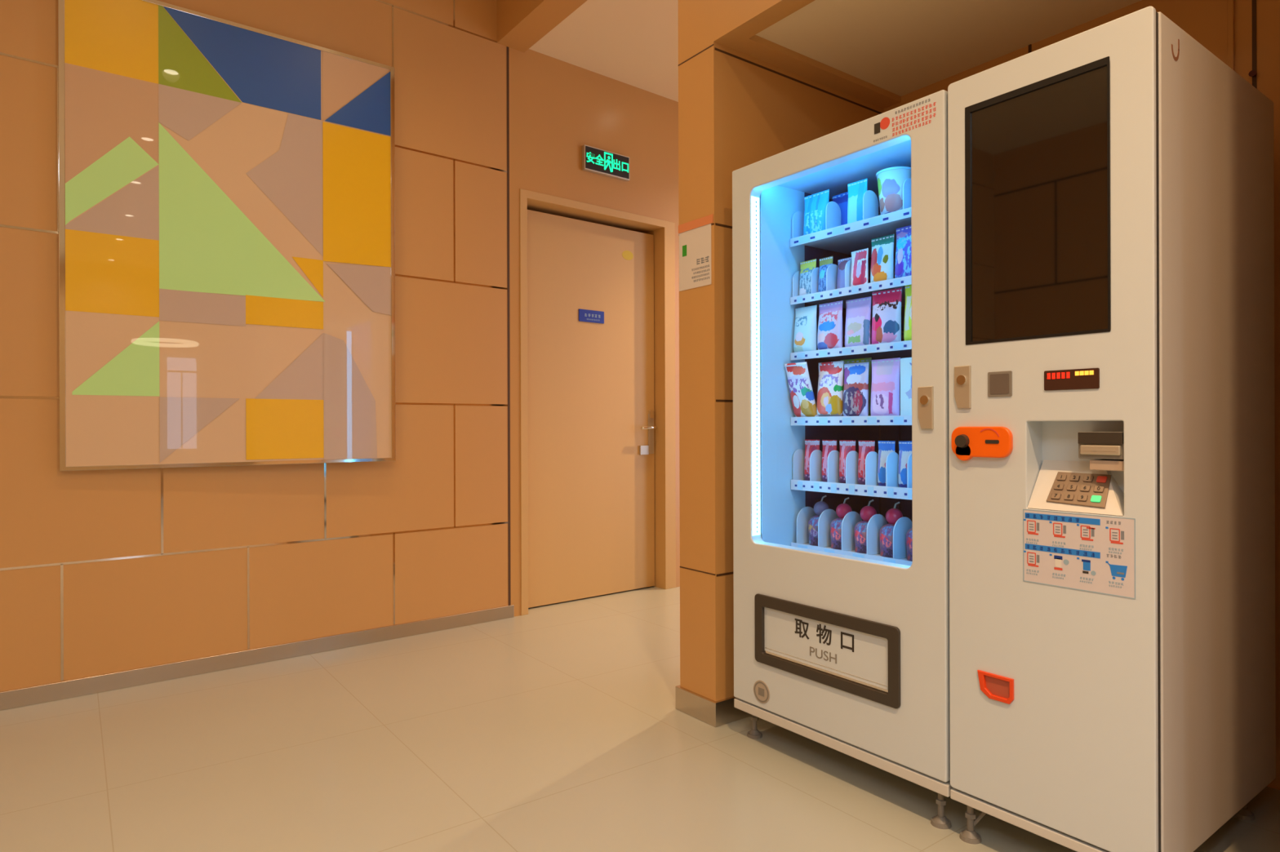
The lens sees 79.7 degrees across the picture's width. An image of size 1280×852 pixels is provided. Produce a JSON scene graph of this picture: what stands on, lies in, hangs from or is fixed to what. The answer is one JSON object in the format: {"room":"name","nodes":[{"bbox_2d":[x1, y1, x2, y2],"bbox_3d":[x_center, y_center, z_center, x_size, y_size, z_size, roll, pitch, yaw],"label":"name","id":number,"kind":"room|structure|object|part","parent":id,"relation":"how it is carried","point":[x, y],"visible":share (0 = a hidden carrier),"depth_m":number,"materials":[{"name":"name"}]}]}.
{"room":"building lobby","nodes":[
{"label":"building lobby","id":0,"kind":"room"},
{"bbox_2d":[0,0,679,692],"bbox_3d":[-1.305,-0.671,3.905,9.225,3.450,0.261,0,0,-39],"label":"wall","id":1,"kind":"structure","parent":0,"point":[105,571],"depth_m":3.70,"materials":[{"name":"brown wood"}]},
{"bbox_2d":[57,0,395,471],"bbox_3d":[-1.720,-0.787,3.350,1.305,1.916,0.033,0,0,-37],"label":"wall art","id":2,"kind":"object","parent":1,"relation":"attached to","point":[227,188],"visible":1,"depth_m":3.28,"materials":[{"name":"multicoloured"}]},
{"bbox_2d":[0,604,514,711],"bbox_3d":[-2.695,1.024,2.594,5.155,0.068,0.012,0,0,-39],"label":"baseboard","id":3,"kind":"structure","parent":1,"relation":"attached to","point":[17,698],"depth_m":3.34,"materials":[{"name":"metal"}]},
{"bbox_2d":[506,46,511,605],"bbox_3d":[-0.728,-0.552,4.219,0.014,3.072,0.022,0,0,-39],"label":"trim","id":4,"kind":"structure","parent":1,"relation":"attached to","point":[508,64],"depth_m":4.21,"materials":[{"name":"brown"}]},
{"bbox_2d":[497,0,586,52],"bbox_3d":[-0.237,-2.242,3.583,0.170,0.315,1.650,0,0,-37],"label":"beam","id":5,"kind":"structure","parent":1,"relation":"attached to","point":[521,24],"depth_m":4.00,"materials":[{"name":"laminate"}]},
{"bbox_2d":[519,188,675,615],"bbox_3d":[-0.280,-0.134,4.696,1.150,2.370,0.206,0,0,-39],"label":"door","id":6,"kind":"structure","parent":1,"relation":"in","point":[597,437],"depth_m":4.71,"materials":[{"name":"laminate"}]},
{"bbox_2d":[578,309,604,324],"bbox_3d":[-0.296,-0.669,4.678,0.188,0.074,0.007,0,0,-39],"label":"door sign","id":7,"kind":"object","parent":6,"relation":"attached to","point":[584,315],"visible":1,"depth_m":4.67,"materials":[{"name":"blue plastic"}]},
{"bbox_2d":[622,250,633,260],"bbox_3d":[-0.078,-1.082,4.860,0.090,0.060,0.001,0,0,-39],"label":"round sticker","id":8,"kind":"object","parent":6,"relation":"attached to","point":[627,255],"visible":1,"depth_m":4.86,"materials":[{"name":"yellow"}]},
{"bbox_3d":[0.048,0.011,4.912,0.132,0.020,0.064,0,0,-39],"label":"lever","id":9,"kind":"part","parent":6,"relation":"part of","materials":[{"name":"silver metal"}]},
{"bbox_3d":[0.071,0.050,4.973,0.045,0.260,0.008,0,0,-39],"label":"lock plate","id":10,"kind":"part","parent":6,"relation":"part of","materials":[{"name":"silver metal"}]},
{"bbox_2d":[582,144,629,181],"bbox_3d":[-0.202,-1.582,4.618,0.340,0.145,0.031,0,0,-39],"label":"exit sign","id":11,"kind":"object","parent":1,"relation":"attached to","point":[594,160],"visible":1,"depth_m":4.60,"materials":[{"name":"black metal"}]},
{"bbox_2d":[586,151,628,172],"bbox_3d":[-0.193,-1.585,4.606,0.315,0.112,0.002,0,0,-39],"label":"print","id":12,"kind":"object","parent":11,"relation":"attached to","point":[607,161],"depth_m":4.60},
{"bbox_2d":[528,0,678,102],"bbox_3d":[1.998,-2.169,4.040,3.965,0.095,4.100,0,0,-37],"label":"ceiling","id":13,"kind":"structure","parent":0,"point":[633,42],"depth_m":4.23,"materials":[{"name":"beige paint"}]},
{"bbox_2d":[0,586,1279,851],"bbox_3d":[1.685,1.105,0.251,9.400,0.120,11.600,0,0,-37],"label":"floor","id":14,"kind":"structure","parent":0,"point":[555,727],"depth_m":2.35,"materials":[{"name":"beige tile"}]},
{"bbox_2d":[732,89,953,829],"bbox_3d":[0.863,0.093,2.503,0.811,1.908,0.787,0,0,-37],"label":"vending machine","id":15,"kind":"object","parent":14,"relation":"on","point":[846,651],"visible":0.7,"depth_m":2.34,"materials":[{"name":"white metal"}]},
{"bbox_3d":[0.388,0.999,2.595,0.052,0.100,0.052,0,0,-37],"label":"leg","id":16,"kind":"part","parent":15,"relation":"part of","materials":[{"name":"grey plastic"}]},
{"bbox_2d":[784,361,817,417],"bbox_3d":[0.546,-0.118,2.586,0.071,0.186,0.100,0,0,-35],"label":"pouch","id":17,"kind":"object","parent":15,"relation":"on","point":[802,394],"visible":0.94,"depth_m":2.56,"materials":[{"name":"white plastic"}]},
{"bbox_2d":[793,305,817,352],"bbox_3d":[0.560,-0.324,2.595,0.043,0.158,0.097,0,0,-34],"label":"pouch","id":18,"kind":"object","parent":15,"relation":"on","point":[805,338],"visible":0.94,"depth_m":2.58,"materials":[{"name":"white plastic"}]},
{"bbox_2d":[799,258,816,295],"bbox_3d":[0.571,-0.499,2.611,0.031,0.128,0.072,0,0,-34],"label":"pouch","id":19,"kind":"object","parent":15,"relation":"on","point":[806,268],"visible":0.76,"depth_m":2.60,"materials":[{"name":"white plastic"}]},
{"bbox_2d":[804,440,819,480],"bbox_3d":[0.590,0.118,2.624,0.032,0.142,0.062,0,0,-39],"label":"pouch","id":20,"kind":"object","parent":15,"relation":"on","point":[811,446],"visible":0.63,"depth_m":2.62,"materials":[{"name":"red plastic"}]},
{"bbox_2d":[803,189,829,235],"bbox_3d":[0.595,-0.710,2.587,0.038,0.150,0.108,0,0,-36],"label":"pouch","id":21,"kind":"object","parent":15,"relation":"on","point":[815,204],"visible":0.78,"depth_m":2.57,"materials":[{"name":"blue plastic"}]},
{"bbox_2d":[808,495,829,546],"bbox_3d":[0.612,0.320,2.609,0.078,0.167,0.078,0,0,-37],"label":"jar","id":22,"kind":"object","parent":15,"relation":"on","point":[820,506],"visible":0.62,"depth_m":2.59,"materials":[{"name":"purple plastic"}]},
{"bbox_3d":[0.617,0.282,2.609,0.052,0.052,0.052,0,0,-37],"label":"round lid","id":23,"kind":"part","parent":22,"relation":"part of","materials":[{"name":"purple plastic"}]},
{"bbox_2d":[817,256,833,292],"bbox_3d":[0.619,-0.498,2.554,0.031,0.126,0.056,0,0,-37],"label":"pouch","id":24,"kind":"object","parent":15,"relation":"on","point":[824,263],"visible":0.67,"depth_m":2.55,"materials":[{"name":"blue plastic"}]},
{"bbox_3d":[0.541,0.722,2.282,0.003,0.018,0.466,0,0,-37],"label":"flap rail","id":25,"kind":"part","parent":15,"relation":"part of","materials":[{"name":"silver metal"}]},
{"bbox_3d":[0.541,0.653,2.281,0.020,0.220,0.542,0,0,-37],"label":"flap frame","id":26,"kind":"part","parent":15,"relation":"part of","materials":[{"name":"grey plastic"}]},
{"bbox_2d":[821,440,836,482],"bbox_3d":[0.634,0.117,2.564,0.032,0.142,0.062,0,0,-34],"label":"pouch","id":27,"kind":"object","parent":15,"relation":"on","point":[828,446],"visible":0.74,"depth_m":2.56,"materials":[{"name":"red plastic"}]},
{"bbox_2d":[817,300,843,350],"bbox_3d":[0.624,-0.326,2.517,0.043,0.160,0.100,0,0,-34],"label":"pouch","id":28,"kind":"object","parent":15,"relation":"on","point":[830,325],"visible":0.98,"depth_m":2.50,"materials":[{"name":"multicoloured plastic"}]},
{"bbox_2d":[817,360,844,417],"bbox_3d":[0.626,-0.118,2.523,0.048,0.186,0.102,0,0,-37],"label":"pouch","id":29,"kind":"object","parent":15,"relation":"on","point":[830,381],"visible":0.94,"depth_m":2.50,"materials":[{"name":"multicoloured plastic"}]},
{"bbox_2d":[832,191,848,225],"bbox_3d":[0.691,-0.711,2.575,0.043,0.150,0.120,0,0,-35],"label":"pouch","id":30,"kind":"object","parent":15,"relation":"on","point":[842,199],"visible":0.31,"depth_m":2.57,"materials":[{"name":"blue plastic"}]},
{"bbox_2d":[830,497,852,550],"bbox_3d":[0.668,0.320,2.533,0.078,0.167,0.078,0,0,-37],"label":"jar","id":31,"kind":"object","parent":15,"relation":"on","point":[842,509],"visible":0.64,"depth_m":2.51,"materials":[{"name":"red"}]},
{"bbox_3d":[0.674,0.281,2.532,0.052,0.052,0.052,0,0,-37],"label":"round lid","id":32,"kind":"part","parent":31,"relation":"part of","materials":[{"name":"red plastic"}]},
{"bbox_2d":[836,257,851,288],"bbox_3d":[0.669,-0.492,2.505,0.030,0.112,0.058,0,0,-36],"label":"pouch","id":33,"kind":"object","parent":15,"relation":"on","point":[842,263],"visible":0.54,"depth_m":2.50,"materials":[{"name":"purple plastic"}]},
{"bbox_2d":[839,440,855,483],"bbox_3d":[0.678,0.117,2.505,0.032,0.142,0.062,0,0,-39],"label":"pouch","id":34,"kind":"object","parent":15,"relation":"on","point":[846,446],"visible":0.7,"depth_m":2.50,"materials":[{"name":"red plastic"}]},
{"bbox_2d":[790,178,911,257],"bbox_3d":[0.859,-0.678,2.512,0.423,0.128,0.595,0,0,-37],"label":"tray","id":35,"kind":"object","parent":15,"relation":"on","point":[837,240],"depth_m":2.53,"materials":[{"name":"white metal"}]},
{"bbox_2d":[790,413,911,425],"bbox_3d":[0.861,-0.052,2.512,0.423,0.098,0.595,0,0,-37],"label":"tray","id":36,"kind":"object","parent":15,"relation":"on","point":[900,420],"depth_m":2.41,"materials":[{"name":"white metal"}]},
{"bbox_2d":[790,330,911,360],"bbox_3d":[0.860,-0.274,2.512,0.423,0.096,0.595,0,0,-37],"label":"tray","id":37,"kind":"object","parent":15,"relation":"on","point":[902,349],"depth_m":2.52,"materials":[{"name":"white metal"}]},
{"bbox_2d":[790,260,911,311],"bbox_3d":[0.860,-0.475,2.512,0.423,0.119,0.595,0,0,-37],"label":"tray","id":38,"kind":"object","parent":15,"relation":"on","point":[832,294],"depth_m":2.52,"materials":[{"name":"white metal"}]},
{"bbox_2d":[791,448,911,499],"bbox_3d":[0.862,0.148,2.512,0.423,0.137,0.595,0,0,-37],"label":"tray","id":39,"kind":"object","parent":15,"relation":"on","point":[815,484],"depth_m":2.46,"materials":[{"name":"white metal"}]},
{"bbox_2d":[791,506,912,565],"bbox_3d":[0.862,0.353,2.512,0.423,0.152,0.595,0,0,-37],"label":"tray","id":40,"kind":"object","parent":15,"relation":"on","point":[800,516],"depth_m":2.49,"materials":[{"name":"white metal"}]},
{"bbox_2d":[842,362,869,416],"bbox_3d":[0.687,-0.113,2.441,0.043,0.175,0.094,0,0,-37],"label":"pouch","id":41,"kind":"object","parent":15,"relation":"on","point":[855,388],"visible":0.95,"depth_m":2.42,"materials":[{"name":"multicoloured plastic"}]},
{"bbox_2d":[840,357,871,416],"bbox_3d":[0.706,-0.123,2.516,0.033,0.195,0.120,0,0,-39],"label":"pouch","id":42,"kind":"object","parent":15,"relation":"on","point":[868,359],"visible":0.16,"depth_m":2.48,"materials":[{"name":"plastic"}]},
{"bbox_2d":[847,178,867,223],"bbox_3d":[0.699,-0.711,2.462,0.032,0.150,0.075,0,0,-37],"label":"pouch","id":43,"kind":"object","parent":15,"relation":"on","point":[856,190],"visible":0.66,"depth_m":2.45,"materials":[{"name":"blue plastic"}]},
{"bbox_2d":[844,296,871,346],"bbox_3d":[0.693,-0.326,2.440,0.038,0.160,0.098,0,0,-36],"label":"pouch","id":44,"kind":"object","parent":15,"relation":"on","point":[858,311],"visible":0.87,"depth_m":2.42,"materials":[{"name":"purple plastic"}]},
{"bbox_2d":[850,248,868,286],"bbox_3d":[0.695,-0.497,2.431,0.028,0.122,0.066,0,0,-34],"label":"pouch","id":45,"kind":"object","parent":15,"relation":"on","point":[860,264],"visible":0.84,"depth_m":2.42,"materials":[{"name":"white plastic"}]},
{"bbox_2d":[853,499,876,553],"bbox_3d":[0.726,0.320,2.456,0.078,0.167,0.078,0,0,-37],"label":"jar","id":46,"kind":"object","parent":15,"relation":"on","point":[868,512],"visible":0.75,"depth_m":2.44,"materials":[{"name":"red"}]},
{"bbox_3d":[0.731,0.281,2.455,0.052,0.052,0.052,0,0,-37],"label":"round lid","id":47,"kind":"part","parent":46,"relation":"part of","materials":[{"name":"red plastic"}]},
{"bbox_2d":[857,440,875,484],"bbox_3d":[0.723,0.117,2.445,0.032,0.142,0.062,0,0,-35],"label":"pouch","id":48,"kind":"object","parent":15,"relation":"on","point":[865,447],"visible":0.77,"depth_m":2.44,"materials":[{"name":"red plastic"}]},
{"bbox_2d":[870,234,894,282],"bbox_3d":[0.749,-0.511,2.372,0.033,0.150,0.082,0,0,-37],"label":"pouch","id":49,"kind":"object","parent":15,"relation":"on","point":[882,247],"visible":0.88,"depth_m":2.36,"materials":[{"name":"multicoloured plastic"}]},
{"bbox_2d":[870,357,900,416],"bbox_3d":[0.752,-0.116,2.351,0.038,0.180,0.104,0,0,-36],"label":"pouch","id":50,"kind":"object","parent":15,"relation":"on","point":[885,388],"visible":0.96,"depth_m":2.33,"materials":[{"name":"pink plastic"}]},
{"bbox_2d":[877,440,895,486],"bbox_3d":[0.767,0.117,2.385,0.032,0.142,0.062,0,0,-34],"label":"pouch","id":51,"kind":"object","parent":15,"relation":"on","point":[885,447],"visible":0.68,"depth_m":2.38,"materials":[{"name":"blue plastic"}]},
{"bbox_2d":[871,287,902,344],"bbox_3d":[0.756,-0.332,2.355,0.038,0.172,0.104,0,0,-38],"label":"pouch","id":52,"kind":"object","parent":15,"relation":"on","point":[886,304],"visible":0.94,"depth_m":2.34,"materials":[{"name":"multicoloured plastic"}]},
{"bbox_2d":[879,502,902,558],"bbox_3d":[0.783,0.319,2.378,0.078,0.167,0.078,0,0,-37],"label":"jar","id":53,"kind":"object","parent":15,"relation":"on","point":[892,515],"visible":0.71,"depth_m":2.36,"materials":[{"name":"red"}]},
{"bbox_3d":[0.788,0.281,2.378,0.052,0.052,0.052,0,0,-37],"label":"round lid","id":54,"kind":"part","parent":53,"relation":"part of","materials":[{"name":"red plastic"}]},
{"bbox_2d":[875,166,911,214],"bbox_3d":[0.788,-0.709,2.367,0.114,0.146,0.114,0,0,-37],"label":"tub","id":55,"kind":"object","parent":15,"relation":"on","point":[891,180],"visible":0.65,"depth_m":2.33,"materials":[{"name":"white plastic"}]},
{"bbox_3d":[0.788,-0.779,2.367,0.114,0.006,0.114,0,0,-37],"label":"lid","id":56,"kind":"part","parent":55,"relation":"part of","materials":[{"name":"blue plastic"}]},
{"bbox_2d":[894,225,911,278],"bbox_3d":[0.805,-0.518,2.298,0.038,0.165,0.092,0,0,-34],"label":"pouch","id":57,"kind":"object","parent":15,"relation":"on","point":[903,268],"visible":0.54,"depth_m":2.30,"materials":[{"name":"blue plastic"}]},
{"bbox_2d":[897,440,911,488],"bbox_3d":[0.812,0.117,2.325,0.032,0.142,0.062,0,0,-34],"label":"pouch","id":58,"kind":"object","parent":15,"relation":"on","point":[904,447],"visible":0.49,"depth_m":2.32,"materials":[{"name":"blue plastic"}]},
{"bbox_2d":[900,357,911,415],"bbox_3d":[0.829,-0.115,2.265,0.045,0.177,0.108,0,0,-37],"label":"snack box","id":59,"kind":"object","parent":15,"relation":"on","point":[906,362],"visible":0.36,"depth_m":2.28,"materials":[{"name":"cardboard"}]},
{"bbox_2d":[903,284,911,341],"bbox_3d":[0.824,-0.334,2.256,0.043,0.176,0.108,0,0,-34],"label":"pouch","id":60,"kind":"object","parent":15,"relation":"on","point":[908,311],"visible":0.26,"depth_m":2.27,"materials":[{"name":"green plastic"}]},
{"bbox_2d":[906,528,912,561],"bbox_3d":[0.839,0.319,2.302,0.078,0.167,0.078,0,0,-37],"label":"jar","id":61,"kind":"object","parent":15,"relation":"on","point":[909,533],"visible":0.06,"depth_m":2.29,"materials":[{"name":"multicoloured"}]},
{"bbox_3d":[0.792,0.998,2.017,0.052,0.100,0.052,0,0,-37],"label":"leg","id":62,"kind":"part","parent":15,"relation":"part of","materials":[{"name":"grey plastic"}]},
{"bbox_2d":[947,5,1275,851],"bbox_3d":[1.232,0.089,1.993,0.826,1.915,0.463,0,0,-37],"label":"vending machine","id":63,"kind":"object","parent":14,"relation":"on","point":[1111,184],"visible":1,"depth_m":1.75,"materials":[{"name":"white metal"}]},
{"bbox_3d":[0.847,0.997,1.941,0.060,0.100,0.070,0,0,-37],"label":"leg","id":64,"kind":"part","parent":63,"relation":"part of","materials":[{"name":"grey plastic"}]},
{"bbox_3d":[0.833,0.044,1.871,0.015,0.085,0.152,0,0,-37],"label":"coin plate","id":65,"kind":"part","parent":63,"relation":"part of","materials":[{"name":"orange plastic"}]},
{"bbox_2d":[977,670,1013,704],"bbox_3d":[0.864,0.630,1.854,0.026,0.061,0.089,0,0,-37],"label":"handle","id":66,"kind":"object","parent":63,"relation":"on","point":[993,686],"depth_m":1.85,"materials":[{"name":"orange plastic"}]},
{"bbox_3d":[0.927,0.024,1.767,0.015,1.784,0.462,0,0,-37],"label":"door","id":67,"kind":"part","parent":63,"relation":"part of","materials":[{"name":"white metal"}]},
{"bbox_3d":[1.616,0.995,2.056,0.052,0.100,0.052,0,0,-37],"label":"leg","id":68,"kind":"part","parent":63,"relation":"part of","materials":[{"name":"grey plastic"}]},
{"bbox_2d":[713,0,814,48],"bbox_3d":[1.542,-1.878,1.023,0.085,1.054,4.200,0,0,-37],"label":"beam","id":69,"kind":"structure","parent":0,"point":[735,21],"depth_m":2.58,"materials":[{"name":"brown wood"}]},
{"bbox_2d":[678,0,884,701],"bbox_3d":[0.639,-0.677,3.087,1.091,3.450,0.196,0,0,-37],"label":"wall column","id":70,"kind":"structure","parent":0,"point":[737,109],"depth_m":2.75,"materials":[{"name":"brown wood"}]},
{"bbox_2d":[678,213,712,291],"bbox_3d":[0.199,-0.621,2.764,0.002,0.244,0.190,0,0,-37],"label":"paper notice","id":71,"kind":"object","parent":70,"relation":"attached to","point":[695,236],"visible":1,"depth_m":2.76,"materials":[{"name":"white paper"}]},
{"bbox_2d":[675,684,751,727],"bbox_3d":[0.567,1.006,3.030,0.923,0.085,0.221,0,0,-37],"label":"baseboard","id":72,"kind":"structure","parent":70,"relation":"attached to","point":[722,712],"depth_m":2.72,"materials":[{"name":"metal"}]},
{"bbox_2d":[755,0,1141,96],"bbox_3d":[1.254,-1.414,2.328,1.005,0.080,1.590,0,0,-37],"label":"ceiling","id":73,"kind":"structure","parent":0,"point":[900,47],"depth_m":2.67,"materials":[{"name":"beige paint"}]},
{"bbox_2d":[884,0,1279,790],"bbox_3d":[1.527,-0.537,2.703,0.123,3.165,1.870,0,0,-37],"label":"wall","id":74,"kind":"structure","parent":0,"point":[1256,22],"depth_m":2.25,"materials":[{"name":"brown wood"}]},
{"bbox_2d":[731,35,901,108],"bbox_3d":[0.707,-1.380,2.965,0.885,0.064,0.085,0,0,-37],"label":"trim","id":75,"kind":"structure","parent":74,"relation":"attached to","point":[758,47],"depth_m":2.92,"materials":[{"name":"brown wood"}]},
{"bbox_2d":[1227,0,1234,71],"bbox_3d":[1.759,-0.813,2.281,0.012,1.115,0.015,0,0,-37],"label":"trim","id":76,"kind":"structure","parent":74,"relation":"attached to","point":[1230,2],"depth_m":2.28,"materials":[{"name":"laminate"}]},
{"bbox_2d":[1248,70,1257,76],"bbox_3d":[1.788,-1.026,2.235,0.020,0.018,0.018,0,0,-37],"label":"plug","id":77,"kind":"object","parent":74,"relation":"attached to","point":[1253,73],"visible":1,"depth_m":2.23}
]}

